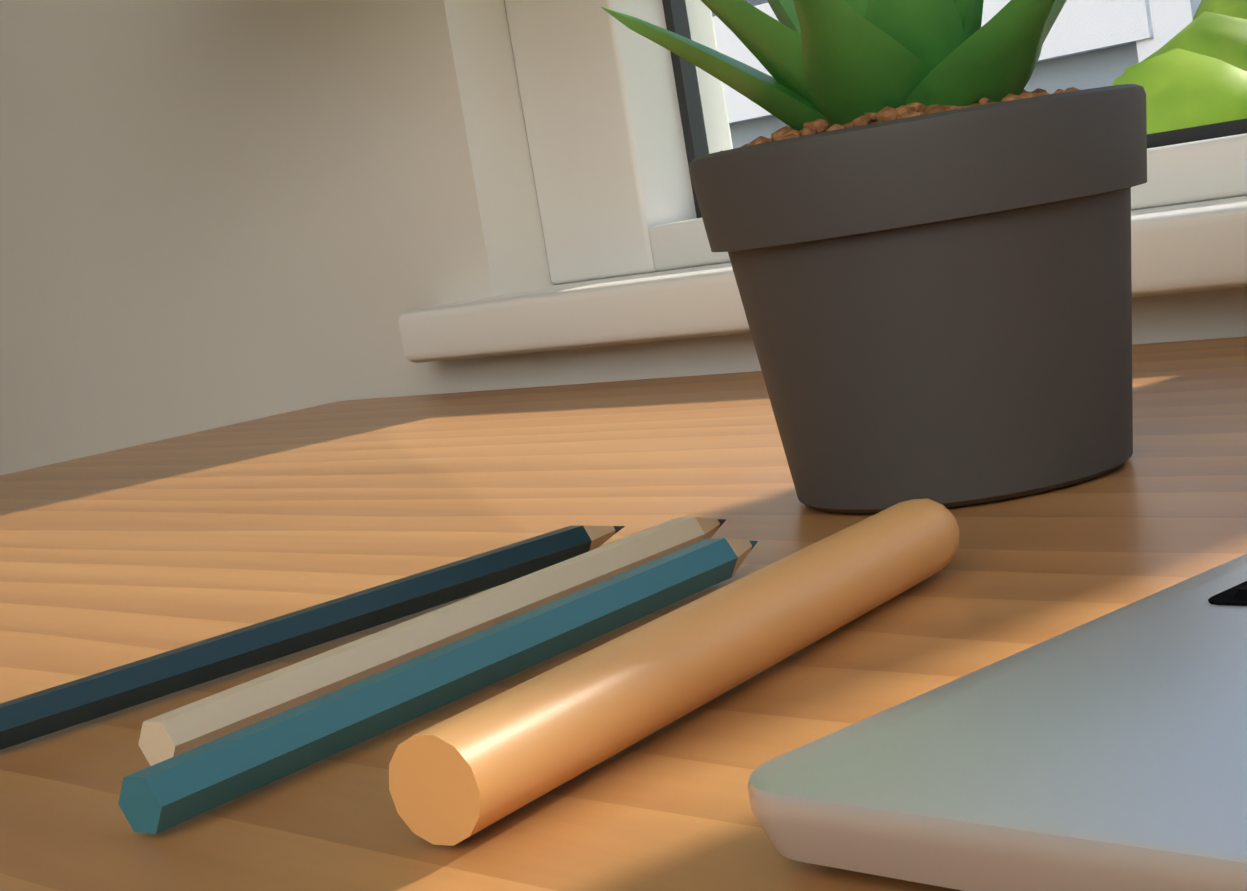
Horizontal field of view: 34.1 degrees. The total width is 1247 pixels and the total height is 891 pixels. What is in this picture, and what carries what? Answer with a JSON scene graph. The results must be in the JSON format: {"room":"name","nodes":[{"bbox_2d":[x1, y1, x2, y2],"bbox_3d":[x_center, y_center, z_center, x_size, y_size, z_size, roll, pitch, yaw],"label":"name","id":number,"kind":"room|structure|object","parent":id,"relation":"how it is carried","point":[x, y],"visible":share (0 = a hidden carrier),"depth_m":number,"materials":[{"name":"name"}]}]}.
{"room":"office","nodes":[
{"label":"office","id":0,"kind":"room"},
{"bbox_2d":[0,0,1246,474],"bbox_3d":[0.349,-0.608,0.631,0.200,2.600,5.000,-15,9,-41],"label":"wall","id":1,"kind":"structure","parent":0,"point":[220,212],"depth_m":1.26,"materials":[{"name":"white paint"}]},
{"bbox_2d":[398,196,1246,362],"bbox_3d":[0.612,-0.098,0.410,0.155,0.030,2.045,-15,9,-41],"label":"window sill","id":2,"kind":"structure","parent":1,"relation":"attached to","point":[1190,247],"depth_m":0.97,"materials":[{"name":"white paint"}]},
{"bbox_2d":[504,0,1246,284],"bbox_3d":[0.522,-0.781,0.351,0.075,1.352,1.945,-15,9,-41],"label":"window","id":3,"kind":"structure","parent":1,"relation":"in","point":[603,126],"depth_m":1.07,"materials":[{"name":"white paint"}]},
{"bbox_2d":[662,0,1246,217],"bbox_3d":[0.083,-0.744,0.863,0.011,1.258,0.426,-15,9,-41],"label":"window frame","id":4,"kind":"structure","parent":3,"relation":"attached to","point":[678,24],"depth_m":1.08,"materials":[{"name":"grey"}]},
{"bbox_3d":[-0.797,1.055,-0.436,3.920,0.050,5.000,-15,9,-41],"label":"floor","id":5,"kind":"structure","parent":0,"visible":0},
{"bbox_2d":[0,336,1246,890],"bbox_3d":[0.095,0.412,0.333,0.920,0.750,1.620,-15,9,-41],"label":"desk","id":6,"kind":"object","parent":5,"relation":"on","point":[114,558],"visible":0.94,"depth_m":0.47,"materials":[{"name":"brown wood"}]},
{"bbox_2d":[0,525,624,749],"bbox_3d":[-0.060,0.037,0.444,0.009,0.008,0.175,-3,9,45],"label":"pencil","id":7,"kind":"object","parent":6,"relation":"on","point":[61,707],"visible":0.92,"depth_m":0.43,"materials":[{"name":"blue"}]},
{"bbox_2d":[138,517,725,765],"bbox_3d":[-0.027,0.034,0.416,0.010,0.008,0.178,-4,8,37],"label":"pencil","id":8,"kind":"object","parent":6,"relation":"on","point":[177,731],"visible":0.77,"depth_m":0.39,"materials":[{"name":"beige wood"}]},
{"bbox_2d":[118,538,757,833],"bbox_3d":[-0.022,0.038,0.377,0.010,0.009,0.178,-5,8,36],"label":"pencil","id":9,"kind":"object","parent":6,"relation":"on","point":[173,791],"visible":0.94,"depth_m":0.35,"materials":[{"name":"teal wood"}]},
{"bbox_2d":[389,498,959,845],"bbox_3d":[0.019,0.032,0.344,0.016,0.016,0.165,-5,8,34],"label":"wooden dowel","id":10,"kind":"object","parent":6,"relation":"on","point":[460,777],"visible":1,"depth_m":0.31,"materials":[{"name":"brown wood"}]},
{"bbox_2d":[601,0,1146,513],"bbox_3d":[0.076,-0.084,0.511,0.135,0.187,0.120,-15,9,-41],"label":"potted plant","id":11,"kind":"object","parent":6,"relation":"on","point":[917,220],"visible":1,"depth_m":0.47,"materials":[{"name":"grey"}]},
{"bbox_2d":[747,554,1246,890],"bbox_3d":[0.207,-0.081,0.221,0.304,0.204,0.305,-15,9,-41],"label":"laptop","id":12,"kind":"object","parent":6,"relation":"on","point":[1107,752],"visible":1,"depth_m":0.23,"materials":[{"name":"silver metal"}]},
{"label":"outside","id":13,"kind":"structure","parent":0,"visible":0},
{"bbox_3d":[13.701,-3.419,18.957,44.380,0.280,70.000,-15,9,-41],"label":"ground","id":14,"kind":"structure","parent":13,"visible":0},
{"bbox_2d":[712,0,1200,148],"bbox_3d":[1.242,-5.686,24.589,8.350,6.920,17.560,-15,9,-41],"label":"building","id":15,"kind":"structure","parent":14,"relation":"on","point":[751,130],"depth_m":16.40,"materials":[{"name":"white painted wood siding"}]},
{"bbox_2d":[1112,11,1246,85],"bbox_3d":[2.540,-1.086,7.871,1.565,1.249,1.726,-15,9,-41],"label":"tree","id":16,"kind":"object","parent":14,"relation":"on","point":[1209,42],"depth_m":7.57,"materials":[{"name":"green plant"}]},
{"bbox_2d":[1119,48,1246,133],"bbox_3d":[1.775,-0.524,5.040,0.875,1.031,1.209,-15,9,-41],"label":"bush","id":17,"kind":"object","parent":14,"relation":"on","point":[1183,105],"depth_m":4.88,"materials":[{"name":"green plant"}]},
{"bbox_2d":[1192,0,1246,20],"bbox_3d":[3.773,-1.840,10.810,1.816,1.666,2.230,-15,9,-41],"label":"tree","id":18,"kind":"object","parent":14,"relation":"on","point":[1223,5],"depth_m":10.55,"materials":[{"name":"green plant"}]}
]}

